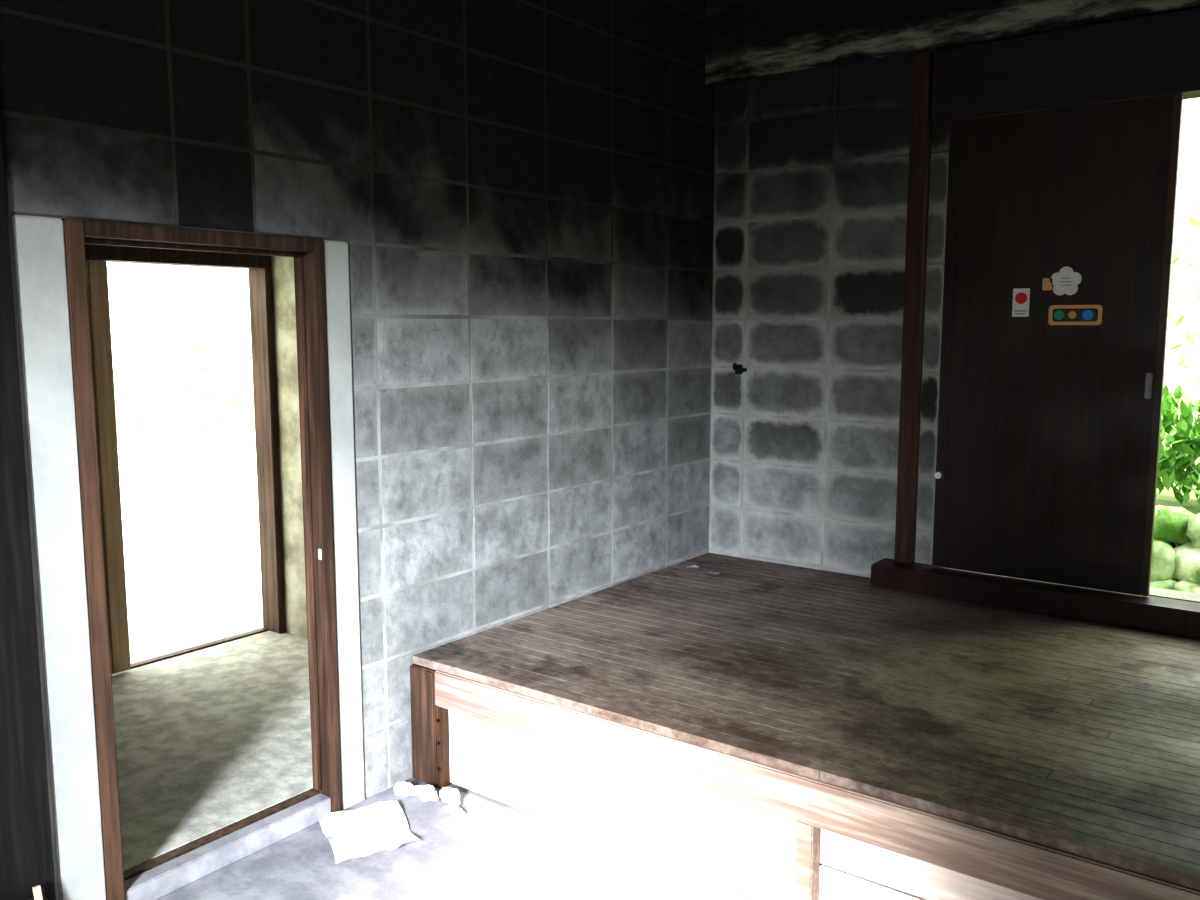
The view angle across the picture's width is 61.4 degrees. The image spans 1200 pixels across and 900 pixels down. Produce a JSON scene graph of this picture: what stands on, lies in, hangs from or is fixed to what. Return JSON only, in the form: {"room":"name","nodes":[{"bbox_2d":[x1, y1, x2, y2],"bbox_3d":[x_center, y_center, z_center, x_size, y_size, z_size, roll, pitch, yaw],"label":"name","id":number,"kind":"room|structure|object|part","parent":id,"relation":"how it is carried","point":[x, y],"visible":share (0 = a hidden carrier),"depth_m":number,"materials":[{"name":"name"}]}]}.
{"room":"japanese house entryway","nodes":[
{"label":"japanese house entryway","id":0,"kind":"room"},
{"bbox_2d":[112,623,312,870],"bbox_3d":[-1.717,1.035,2.944,1.500,0.162,2.900,5,9,37],"label":"floor","id":1,"kind":"structure","parent":0,"point":[210,739],"depth_m":3.24,"materials":[{"name":"concrete"}]},
{"bbox_2d":[86,260,130,673],"bbox_3d":[-1.982,0.104,3.501,0.036,1.524,0.628,5,9,37],"label":"door frame","id":2,"kind":"structure","parent":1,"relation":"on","point":[97,276],"depth_m":3.71,"materials":[{"name":"beige wood"}]},
{"bbox_2d":[88,291,109,641],"bbox_3d":[-1.984,0.106,3.498,0.012,1.410,0.520,5,9,37],"label":"panel","id":3,"kind":"object","parent":2,"relation":"attached to","point":[88,291],"visible":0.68,"depth_m":3.69,"materials":[{"name":"beige wood"}]},
{"bbox_2d":[271,256,307,637],"bbox_3d":[-0.844,-0.117,3.905,1.420,1.888,0.100,5,9,37],"label":"wall","id":4,"kind":"structure","parent":0,"point":[282,268],"depth_m":4.19,"materials":[{"name":"paint"}]},
{"bbox_2d":[112,628,267,673],"bbox_3d":[-1.826,0.836,3.864,0.040,0.006,1.268,5,9,37],"label":"sill","id":5,"kind":"structure","parent":4,"relation":"attached to","point":[260,630],"depth_m":4.10,"materials":[{"name":"brown wood"}]},
{"bbox_2d":[248,268,285,632],"bbox_3d":[-1.404,0.015,4.261,0.120,1.538,0.031,5,9,37],"label":"door frame","id":6,"kind":"structure","parent":4,"relation":"attached to","point":[260,280],"depth_m":4.24,"materials":[{"name":"brown wood"}]},
{"bbox_2d":[0,0,715,899],"bbox_3d":[-0.929,-0.291,2.511,0.081,2.700,4.820,5,9,37],"label":"wall","id":7,"kind":"structure","parent":0,"point":[520,193],"depth_m":3.08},
{"bbox_2d":[0,116,55,899],"bbox_3d":[-1.765,-0.139,1.326,0.017,2.690,1.880,5,9,37],"label":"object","id":8,"kind":"structure","parent":7,"relation":"attached to","point":[26,854],"depth_m":2.11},
{"bbox_2d":[61,218,124,899],"bbox_3d":[-1.149,0.295,2.278,0.092,1.594,0.050,5,9,37],"label":"door frame","id":9,"kind":"structure","parent":7,"relation":"attached to","point":[74,236],"depth_m":2.23,"materials":[{"name":"brown wood"}]},
{"bbox_2d":[12,214,364,899],"bbox_3d":[-0.971,0.265,2.519,0.086,1.594,0.856,5,9,37],"label":"surround","id":10,"kind":"object","parent":7,"relation":"attached to","point":[39,242],"depth_m":2.22,"materials":[{"name":"white paint"}]},
{"bbox_2d":[82,220,313,256],"bbox_3d":[-0.962,-0.503,2.430,0.092,0.046,0.597,5,9,37],"label":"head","id":11,"kind":"object","parent":7,"relation":"attached to","point":[95,232],"visible":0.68,"depth_m":2.38},
{"bbox_2d":[294,239,341,812],"bbox_3d":[-0.777,0.234,2.770,0.092,1.594,0.044,5,9,37],"label":"door frame","id":12,"kind":"structure","parent":7,"relation":"attached to","point":[309,274],"depth_m":2.75,"materials":[{"name":"brown wood"}]},
{"bbox_2d":[318,549,321,559],"bbox_3d":[-0.762,0.284,2.750,0.012,0.030,0.005,5,9,37],"label":"strike plate","id":13,"kind":"object","parent":12,"relation":"attached to","point":[319,550],"visible":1,"depth_m":2.75,"materials":[{"name":"white metal"}]},
{"bbox_2d":[156,777,925,899],"bbox_3d":[0.482,1.238,1.558,3.700,0.100,4.940,5,9,37],"label":"floor","id":14,"kind":"structure","parent":0,"point":[494,850],"depth_m":2.57,"materials":[{"name":"concrete"}]},
{"bbox_2d":[28,885,45,899],"bbox_3d":[-1.213,1.024,2.121,0.068,0.183,0.120,5,9,37],"label":"leaning boards","id":15,"kind":"object","parent":14,"relation":"on","point":[37,893],"visible":1,"depth_m":2.15,"materials":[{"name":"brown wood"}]},
{"bbox_2d":[124,793,330,899],"bbox_3d":[-0.952,1.029,2.612,0.049,0.056,0.597,5,9,37],"label":"step","id":16,"kind":"structure","parent":14,"relation":"on","point":[154,883],"depth_m":2.58,"materials":[{"name":"concrete"}]},
{"bbox_2d":[124,789,319,880],"bbox_3d":[-0.985,1.024,2.637,0.035,0.060,0.597,5,9,37],"label":"sill","id":17,"kind":"structure","parent":16,"relation":"on","point":[222,832],"depth_m":2.62,"materials":[{"name":"brown wood"}]},
{"bbox_2d":[319,801,419,863],"bbox_3d":[-0.632,1.028,2.749,0.224,0.018,0.277,-3,8,-25],"label":"paper sheet","id":18,"kind":"object","parent":14,"relation":"on","point":[382,825],"visible":1,"depth_m":2.74,"materials":[{"name":"white paper"}]},
{"bbox_2d":[393,782,464,815],"bbox_3d":[-0.480,0.997,2.916,0.264,0.043,0.087,4,8,31],"label":"crumpled paper","id":19,"kind":"object","parent":14,"relation":"on","point":[426,793],"visible":1,"depth_m":2.91,"materials":[{"name":"white paper"}]},
{"bbox_2d":[410,553,1199,899],"bbox_3d":[1.345,0.852,2.706,3.486,0.383,1.746,5,9,37],"label":"wooden platform","id":20,"kind":"object","parent":14,"relation":"on","point":[698,722],"visible":0.98,"depth_m":2.61,"materials":[{"name":"brown wood"}]},
{"bbox_3d":[-0.515,0.824,3.044,0.104,0.357,0.056,5,9,37],"label":"corner post","id":21,"kind":"part","parent":20,"relation":"part of","materials":[{"name":"brown wood"}]},
{"bbox_2d":[686,565,698,567],"bbox_3d":[0.378,0.476,4.125,0.051,0.007,0.031,1,7,8],"label":"paper scrap","id":22,"kind":"object","parent":20,"relation":"on","point":[691,566],"visible":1,"depth_m":4.13,"materials":[{"name":"white paper"}]},
{"bbox_3d":[0.474,0.959,2.341,2.288,0.242,0.032,5,9,37],"label":"panel","id":23,"kind":"part","parent":20,"relation":"part of","materials":[{"name":"white wood"}]},
{"bbox_2d":[709,5,1199,602],"bbox_3d":[1.913,-0.390,3.310,3.500,2.700,0.121,5,9,37],"label":"wall","id":24,"kind":"structure","parent":0,"point":[811,166],"depth_m":4.01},
{"bbox_2d":[733,363,746,373],"bbox_3d":[0.579,-0.340,4.219,0.054,0.047,0.047,5,9,37],"label":"wall hook","id":25,"kind":"object","parent":24,"relation":"attached to","point":[739,369],"visible":1,"depth_m":4.22,"materials":[{"name":"black metal"}]},
{"bbox_2d":[894,52,933,563],"bbox_3d":[1.166,-0.497,3.752,0.062,1.865,0.054,5,9,37],"label":"trim post","id":26,"kind":"object","parent":24,"relation":"attached to","point":[923,63],"depth_m":3.73,"materials":[{"name":"brown wood"}]},
{"bbox_2d":[704,0,1199,84],"bbox_3d":[1.847,-1.534,3.079,3.500,0.373,0.100,5,9,37],"label":"beam","id":27,"kind":"structure","parent":24,"relation":"attached to","point":[745,40],"depth_m":3.71,"materials":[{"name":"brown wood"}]},
{"bbox_2d":[871,558,1199,637],"bbox_3d":[2.185,0.562,3.138,2.700,0.083,0.255,5,9,37],"label":"door sill","id":28,"kind":"object","parent":24,"relation":"attached to","point":[1173,616],"depth_m":3.48,"materials":[{"name":"brown wood"}]},
{"bbox_2d":[932,95,1173,594],"bbox_3d":[1.526,-0.342,3.482,0.698,1.614,0.006,5,9,37],"label":"door frame","id":29,"kind":"structure","parent":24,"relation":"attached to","point":[1152,111],"depth_m":3.54,"materials":[{"name":"brown wood"}]},
{"bbox_2d":[935,124,1171,569],"bbox_3d":[1.526,-0.342,3.483,0.698,1.614,0.055,5,9,37],"label":"sliding door","id":30,"kind":"structure","parent":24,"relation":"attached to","point":[1050,426],"depth_m":3.46,"materials":[{"name":"brown wood"}]},
{"bbox_3d":[1.251,0.093,3.726,0.026,0.026,0.024,5,9,37],"label":"knob","id":31,"kind":"part","parent":30,"relation":"part of","materials":[{"name":"silver metal"}]},
{"bbox_2d":[1012,288,1029,316],"bbox_3d":[1.462,-0.512,3.509,0.056,0.098,0.002,5,9,37],"label":"sticker","id":32,"kind":"object","parent":30,"relation":"attached to","point":[1021,296],"visible":1,"depth_m":3.51,"materials":[{"name":"white paper"}]},
{"bbox_2d":[1042,278,1051,289],"bbox_3d":[1.529,-0.567,3.452,0.032,0.042,0.001,5,9,37],"label":"sticker","id":33,"kind":"object","parent":30,"relation":"attached to","point":[1046,283],"visible":1,"depth_m":3.45,"materials":[{"name":"orange paper"}]},
{"bbox_2d":[1050,266,1081,294],"bbox_3d":[1.575,-0.572,3.416,0.099,0.097,0.002,5,9,37],"label":"sticker","id":34,"kind":"object","parent":30,"relation":"attached to","point":[1066,281],"visible":1,"depth_m":3.42,"materials":[{"name":"white paper"}]},
{"bbox_2d":[1048,305,1102,324],"bbox_3d":[1.603,-0.455,3.409,0.168,0.068,0.002,5,9,37],"label":"sticker","id":35,"kind":"object","parent":30,"relation":"attached to","point":[1058,314],"visible":1,"depth_m":3.41,"materials":[{"name":"paper"}]},
{"bbox_2d":[1144,373,1152,398],"bbox_3d":[1.786,-0.208,3.289,0.020,0.085,0.021,5,9,37],"label":"door handle","id":36,"kind":"object","parent":30,"relation":"attached to","point":[1149,376],"visible":1,"depth_m":3.29,"materials":[{"name":"grey metal"}]},
{"bbox_2d":[932,8,1199,123],"bbox_3d":[2.227,-0.399,2.958,2.560,1.865,0.060,5,9,37],"label":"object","id":37,"kind":"structure","parent":24,"relation":"attached to","point":[1155,55],"depth_m":3.32,"materials":[{"name":"brown wood"}]},
{"bbox_2d":[1140,94,1182,595],"bbox_3d":[1.822,-0.316,3.279,0.022,1.614,0.034,5,9,37],"label":"stile","id":38,"kind":"object","parent":24,"relation":"attached to","point":[1178,98],"visible":1,"depth_m":3.26,"materials":[{"name":"brown wood"}]},
{"bbox_3d":[-2.285,-0.035,3.241,0.080,1.888,2.900,5,9,37],"label":"wall","id":39,"kind":"structure","parent":0,"visible":0},
{"bbox_2d":[85,244,270,268],"bbox_3d":[-1.995,-0.711,3.379,0.120,0.120,2.000,5,9,37],"label":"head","id":40,"kind":"object","parent":39,"relation":"attached to","point":[120,254],"visible":0.22,"depth_m":3.81},
{"label":"outside","id":41,"kind":"structure","parent":0,"visible":0},
{"bbox_2d":[113,366,1199,444],"bbox_3d":[0.478,1.005,4.493,60.000,0.140,60.000,5,9,37],"label":"ground","id":42,"kind":"structure","parent":41,"point":[132,388],"depth_m":19.93,"materials":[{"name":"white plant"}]},
{"bbox_2d":[118,432,262,657],"bbox_3d":[-3.214,0.392,8.345,7.415,0.130,10.200,5,9,37],"label":"paving","id":43,"kind":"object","parent":42,"relation":"on","point":[191,539],"visible":0.22,"depth_m":6.37,"materials":[{"name":"white"}]},
{"bbox_2d":[1150,505,1199,593],"bbox_3d":[3.653,0.707,3.929,5.470,0.737,0.696,5,9,36],"label":"stone wall","id":44,"kind":"structure","parent":42,"relation":"on","point":[1173,567],"depth_m":4.64,"materials":[{"name":"green stone"}]},
{"bbox_2d":[1155,421,1199,545],"bbox_3d":[6.034,0.439,6.425,7.500,0.510,6.150,5,9,37],"label":"bank","id":45,"kind":"object","parent":42,"relation":"on","point":[1166,498],"visible":0.02,"depth_m":5.62,"materials":[{"name":"green plant"}]},
{"bbox_2d":[1156,380,1199,505],"bbox_3d":[3.920,0.035,4.957,4.601,0.797,1.081,5,9,37],"label":"hedge","id":46,"kind":"object","parent":45,"relation":"on","point":[1172,465],"visible":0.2,"depth_m":5.32,"materials":[{"name":"green plant"}]},
{"bbox_2d":[1164,193,1199,417],"bbox_3d":[5.094,-1.443,7.252,4.472,2.637,1.903,5,9,37],"label":"foliage","id":47,"kind":"object","parent":45,"relation":"on","point":[1186,244],"visible":0.22,"depth_m":8.06,"materials":[{"name":"green plant"}]}
]}

